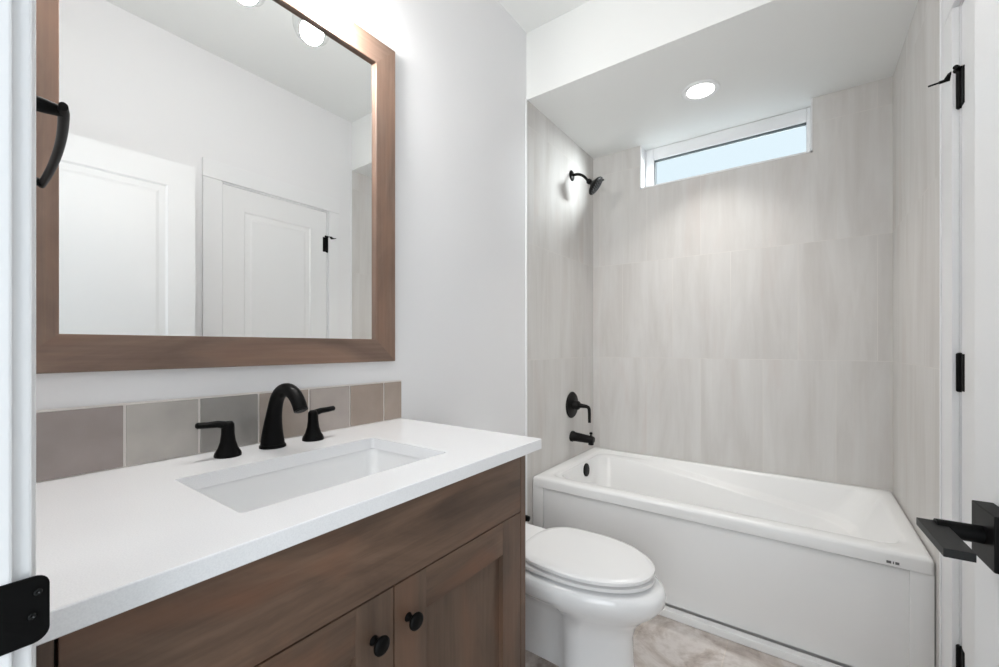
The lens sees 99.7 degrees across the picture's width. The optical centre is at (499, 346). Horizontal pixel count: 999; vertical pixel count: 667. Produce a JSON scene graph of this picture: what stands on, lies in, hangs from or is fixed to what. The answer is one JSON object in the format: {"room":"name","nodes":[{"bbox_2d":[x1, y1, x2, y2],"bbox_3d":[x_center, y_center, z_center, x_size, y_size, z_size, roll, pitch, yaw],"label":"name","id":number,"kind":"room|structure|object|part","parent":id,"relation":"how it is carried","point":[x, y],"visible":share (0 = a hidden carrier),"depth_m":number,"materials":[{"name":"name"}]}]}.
{"room":"bathroom","nodes":[
{"label":"bathroom","id":0,"kind":"room"},
{"bbox_2d":[36,0,525,435],"bbox_3d":[-0.156,-0.248,1.879,0.120,2.857,3.027,0,0,36],"label":"wall","id":1,"kind":"structure","parent":0,"point":[460,65],"depth_m":1.70,"materials":[{"name":"white paint"}]},
{"bbox_2d":[36,0,394,373],"bbox_3d":[-0.629,-0.485,1.102,0.020,1.071,0.894,0,0,36],"label":"framed mirror","id":2,"kind":"object","parent":1,"relation":"attached to","point":[221,190],"visible":0.91,"depth_m":1.01,"materials":[{"name":"brown wood"}]},
{"bbox_3d":[-0.867,-0.485,0.772,0.020,1.071,0.082,0,0,36],"label":"rail","id":3,"kind":"part","parent":2,"relation":"part of","materials":[{"name":"wood"}]},
{"bbox_3d":[-0.629,0.013,1.102,0.020,0.074,0.894,0,0,36],"label":"rail","id":4,"kind":"part","parent":2,"relation":"part of","materials":[{"name":"wood"}]},
{"bbox_3d":[-0.629,-0.980,1.102,0.020,0.082,0.894,0,0,36],"label":"rail","id":5,"kind":"part","parent":2,"relation":"part of","materials":[{"name":"wood"}]},
{"bbox_3d":[-0.392,-0.485,1.431,0.020,1.071,0.082,0,0,36],"label":"rail","id":6,"kind":"part","parent":2,"relation":"part of","materials":[{"name":"wood"}]},
{"bbox_2d":[36,380,400,482],"bbox_3d":[-0.633,0.187,1.107,0.008,0.135,0.968,0,0,36],"label":"backsplash","id":7,"kind":"structure","parent":1,"relation":"attached to","point":[71,441],"depth_m":0.95,"materials":[{"name":"grey tile"}]},
{"bbox_2d":[525,99,526,522],"bbox_3d":[0.139,-0.060,2.181,0.006,2.440,0.011,0,0,36],"label":"tile edge","id":8,"kind":"structure","parent":1,"relation":"attached to","point":[525,99],"depth_m":2.18,"materials":[{"name":"white plastic"}]},
{"bbox_2d":[525,515,529,521],"bbox_3d":[0.066,0.826,2.016,0.080,0.080,0.208,0,0,36],"label":"flush lever","id":9,"kind":"object","parent":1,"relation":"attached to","point":[527,518],"visible":0.28,"depth_m":2.06,"materials":[{"name":"black metal"}]},
{"bbox_2d":[527,100,592,524],"bbox_3d":[0.390,-0.060,2.531,0.004,2.440,0.850,0,0,36],"label":"wall tile","id":10,"kind":"structure","parent":1,"relation":"attached to","point":[559,208],"depth_m":2.43,"materials":[{"name":"grey tile"}]},
{"bbox_2d":[566,392,590,422],"bbox_3d":[0.498,0.369,2.568,0.127,0.179,0.162,0,0,36],"label":"shower valve","id":11,"kind":"object","parent":10,"relation":"attached to","point":[572,403],"visible":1,"depth_m":2.56,"materials":[{"name":"black metal"}]},
{"bbox_3d":[0.514,0.400,2.557,0.087,0.116,0.036,0,0,36],"label":"handle","id":12,"kind":"part","parent":11,"relation":"part of","materials":[{"name":"black metal"}]},
{"bbox_2d":[569,431,594,444],"bbox_3d":[0.505,0.552,2.563,0.149,0.076,0.066,0,0,36],"label":"tub spout","id":13,"kind":"object","parent":10,"relation":"attached to","point":[574,436],"visible":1,"depth_m":2.54,"materials":[{"name":"black metal"}]},
{"bbox_2d":[569,170,603,194],"bbox_3d":[0.532,-1.002,2.560,0.195,0.172,0.116,0,0,36],"label":"shower","id":14,"kind":"object","parent":10,"relation":"attached to","point":[595,184],"visible":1,"depth_m":2.53,"materials":[{"name":"black metal"}]},
{"bbox_3d":[0.493,-1.028,2.571,0.119,0.075,0.017,0,0,36],"label":"shower arm","id":15,"kind":"part","parent":14,"relation":"part of","materials":[{"name":"black metal"}]},
{"bbox_2d":[498,0,589,32],"bbox_3d":[0.235,-1.677,0.926,1.870,0.100,1.937,0,0,36],"label":"ceiling","id":16,"kind":"structure","parent":0,"point":[530,15],"depth_m":2.03,"materials":[{"name":"white paint"}]},
{"bbox_2d":[525,615,802,666],"bbox_3d":[0.432,1.190,1.199,1.870,0.060,3.450,0,0,36],"label":"floor","id":17,"kind":"structure","parent":0,"point":[660,641],"depth_m":1.60,"materials":[{"name":"tile"}]},
{"bbox_2d":[36,455,524,666],"bbox_3d":[-0.409,0.722,0.930,0.570,0.876,0.940,0,0,36],"label":"vanity cabinet","id":18,"kind":"object","parent":17,"relation":"on","point":[436,578],"visible":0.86,"depth_m":0.74,"materials":[{"name":"brown wood"}]},
{"bbox_2d":[36,418,541,645],"bbox_3d":[-0.401,0.269,0.940,0.578,0.029,0.968,0,0,36],"label":"countertop","id":19,"kind":"structure","parent":18,"relation":"on","point":[110,543],"depth_m":0.65,"materials":[{"name":"white stone"}]},
{"bbox_2d":[195,383,334,458],"bbox_3d":[-0.528,0.172,1.034,0.179,0.167,0.338,0,0,36],"label":"faucet","id":20,"kind":"object","parent":19,"relation":"on","point":[272,436],"visible":1,"depth_m":1.04,"materials":[{"name":"black metal"}]},
{"bbox_3d":[-0.648,0.180,0.957,0.021,0.024,0.073,0,0,36],"label":"lever","id":21,"kind":"part","parent":20,"relation":"part of","materials":[{"name":"black metal"}]},
{"bbox_3d":[-0.631,0.213,0.980,0.055,0.082,0.055,0,0,36],"label":"handle","id":22,"kind":"part","parent":20,"relation":"part of","materials":[{"name":"black metal"}]},
{"bbox_3d":[-0.528,0.172,1.034,0.179,0.167,0.062,0,0,36],"label":"spout","id":23,"kind":"part","parent":20,"relation":"part of","materials":[{"name":"black metal"}]},
{"bbox_3d":[-0.509,0.213,1.150,0.055,0.082,0.055,0,0,36],"label":"handle","id":24,"kind":"part","parent":20,"relation":"part of","materials":[{"name":"black metal"}]},
{"bbox_3d":[-0.493,0.180,1.173,0.021,0.024,0.073,0,0,36],"label":"lever","id":25,"kind":"part","parent":20,"relation":"part of","materials":[{"name":"black metal"}]},
{"bbox_2d":[195,448,422,512],"bbox_3d":[-0.373,0.356,0.909,0.342,0.144,0.518,0,0,36],"label":"sink","id":26,"kind":"object","parent":19,"relation":"in","point":[247,494],"visible":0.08,"depth_m":1.01,"materials":[{"name":"white ceramic"}]},
{"bbox_3d":[-0.333,0.490,0.615,0.018,0.082,0.272,0,0,36],"label":"rail","id":27,"kind":"part","parent":18,"relation":"part of","materials":[{"name":"brown wood"}]},
{"bbox_3d":[-0.337,0.747,0.618,0.005,0.438,0.278,0,0,36],"label":"panel","id":28,"kind":"part","parent":18,"relation":"part of","materials":[{"name":"brown wood"}]},
{"bbox_3d":[-0.333,0.747,0.615,0.018,0.596,0.436,0,0,36],"label":"door","id":29,"kind":"part","parent":18,"relation":"part of","materials":[{"name":"brown wood"}]},
{"bbox_3d":[-0.213,0.523,0.742,0.030,0.033,0.033,0,0,36],"label":"knob","id":30,"kind":"part","parent":18,"relation":"part of","materials":[{"name":"black metal"}]},
{"bbox_3d":[-0.165,0.523,0.807,0.030,0.033,0.033,0,0,36],"label":"knob","id":31,"kind":"part","parent":18,"relation":"part of","materials":[{"name":"black metal"}]},
{"bbox_3d":[-0.077,0.747,0.970,0.018,0.596,0.432,0,0,36],"label":"door","id":32,"kind":"part","parent":18,"relation":"part of","materials":[{"name":"brown wood"}]},
{"bbox_3d":[-0.082,0.747,0.973,0.005,0.438,0.274,0,0,36],"label":"panel","id":33,"kind":"part","parent":18,"relation":"part of","materials":[{"name":"brown wood"}]},
{"bbox_3d":[-0.077,0.490,0.970,0.018,0.082,0.268,0,0,36],"label":"rail","id":34,"kind":"part","parent":18,"relation":"part of","materials":[{"name":"brown wood"}]},
{"bbox_2d":[525,523,665,666],"bbox_3d":[0.211,0.786,1.588,0.795,0.748,0.378,0,0,36],"label":"toilet","id":35,"kind":"object","parent":17,"relation":"on","point":[587,593],"visible":0.44,"depth_m":1.41,"materials":[{"name":"white ceramic"}]},
{"bbox_3d":[0.297,0.771,1.526,0.512,0.014,0.344,0,0,36],"label":"seat","id":36,"kind":"part","parent":35,"relation":"part of","materials":[{"name":"white plastic"}]},
{"bbox_3d":[0.315,0.746,1.513,0.465,0.018,0.346,0,0,36],"label":"lid","id":37,"kind":"part","parent":35,"relation":"part of","materials":[{"name":"white plastic"}]},
{"bbox_3d":[0.241,0.974,1.566,0.721,0.372,0.378,0,0,36],"label":"bowl","id":38,"kind":"part","parent":35,"relation":"part of","materials":[{"name":"white ceramic"}]},
{"bbox_2d":[533,447,934,666],"bbox_3d":[1.008,0.921,2.098,1.502,0.478,0.826,0,0,36],"label":"bathtub","id":39,"kind":"object","parent":17,"relation":"on","point":[804,572],"visible":0.95,"depth_m":1.71,"materials":[{"name":"white plastic"}]},
{"bbox_3d":[0.511,0.746,2.559,0.054,0.081,0.080,0,0,36],"label":"overflow plate","id":40,"kind":"part","parent":39,"relation":"part of","materials":[{"name":"black metal"}]},
{"bbox_2d":[526,0,917,158],"bbox_3d":[1.121,-1.504,2.155,1.870,0.446,1.093,0,0,36],"label":"ceiling","id":41,"kind":"structure","parent":0,"point":[612,76],"depth_m":1.97,"materials":[{"name":"white paint"}]},
{"bbox_2d":[682,79,719,100],"bbox_3d":[1.003,-1.277,2.103,0.174,0.007,0.174,0,0,36],"label":"recessed light","id":42,"kind":"object","parent":41,"relation":"in","point":[702,89],"visible":1,"depth_m":2.10,"materials":[{"name":"white plastic"}]},
{"bbox_2d":[593,76,892,493],"bbox_3d":[1.306,-0.210,2.488,1.782,2.740,0.150,0,0,36],"label":"wall","id":43,"kind":"structure","parent":0,"point":[743,316],"depth_m":2.31,"materials":[{"name":"tile"}]},
{"bbox_2d":[640,98,812,188],"bbox_3d":[1.299,-1.141,2.490,0.883,0.276,0.154,0,0,36],"label":"window","id":44,"kind":"structure","parent":43,"relation":"in","point":[803,117],"depth_m":2.48,"materials":[{"name":"white paint"}]},
{"bbox_2d":[942,0,961,666],"bbox_3d":[1.180,-0.258,0.917,0.150,2.837,3.027,0,0,36],"label":"wall","id":45,"kind":"structure","parent":0,"point":[942,0],"depth_m":1.28,"materials":[{"name":"white paint"}]},
{"bbox_2d":[893,0,938,666],"bbox_3d":[1.615,-0.060,1.649,0.002,2.440,0.850,0,0,36],"label":"wall tile","id":46,"kind":"structure","parent":45,"relation":"attached to","point":[915,104],"depth_m":1.57,"materials":[{"name":"grey tile"}]},
{"bbox_2d":[939,0,941,666],"bbox_3d":[1.362,-0.060,1.301,0.004,2.440,0.011,0,0,36],"label":"door frame","id":47,"kind":"structure","parent":45,"relation":"attached to","point":[940,1],"depth_m":1.30,"materials":[{"name":"white plastic"}]},
{"bbox_2d":[928,0,974,666],"bbox_3d":[1.067,0.114,0.905,0.094,2.069,0.677,0,0,36],"label":"door","id":48,"kind":"structure","parent":45,"relation":"in","point":[965,74],"depth_m":1.09,"materials":[{"name":"white paint"}]},
{"bbox_2d":[944,0,964,666],"bbox_3d":[1.097,0.065,0.849,0.126,2.190,0.831,0,0,36],"label":"door frame","id":49,"kind":"structure","parent":45,"relation":"attached to","point":[951,7],"depth_m":1.16,"materials":[{"name":"white paint"}]},
{"bbox_3d":[-0.331,-0.258,0.215,1.782,2.837,0.122,0,0,36],"label":"wall","id":50,"kind":"structure","parent":0,"visible":0},
{"bbox_2d":[0,0,35,666],"bbox_3d":[-0.112,0.065,0.065,0.949,2.190,0.154,0,0,36],"label":"door frame","id":51,"kind":"structure","parent":50,"relation":"attached to","point":[23,11],"depth_m":0.33,"materials":[{"name":"white paint"}]},
{"bbox_2d":[0,575,49,655],"bbox_3d":[-0.388,0.210,0.312,0.005,0.053,0.076,0,0,36],"label":"strike plate","id":52,"kind":"object","parent":51,"relation":"attached to","point":[24,603],"visible":1,"depth_m":0.33,"materials":[{"name":"black metal"}]},
{"bbox_2d":[36,95,69,187],"bbox_3d":[-0.593,-0.250,0.527,0.342,0.042,0.076,0,0,36],"label":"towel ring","id":53,"kind":"object","parent":50,"relation":"attached to","point":[61,110],"visible":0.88,"depth_m":0.48,"materials":[{"name":"black metal"}]},
{"bbox_3d":[-0.717,-0.250,0.613,0.042,0.042,0.070,0,0,36],"label":"post","id":54,"kind":"part","parent":53,"relation":"part of","materials":[{"name":"black metal"}]},
{"bbox_3d":[-0.479,-0.250,0.429,0.042,0.042,0.050,0,0,36],"label":"post","id":55,"kind":"part","parent":53,"relation":"part of","materials":[{"name":"black metal"}]},
{"bbox_2d":[916,0,998,666],"bbox_3d":[0.443,0.121,0.226,0.183,2.055,0.787,0,0,32],"label":"door","id":56,"kind":"structure","parent":50,"relation":"in","point":[948,536],"depth_m":0.53,"materials":[{"name":"white paint"}]},
{"bbox_3d":[0.519,0.223,0.492,0.025,0.010,0.099,0,0,32],"label":"lever","id":57,"kind":"part","parent":56,"relation":"part of","materials":[{"name":"black metal"}]}
]}

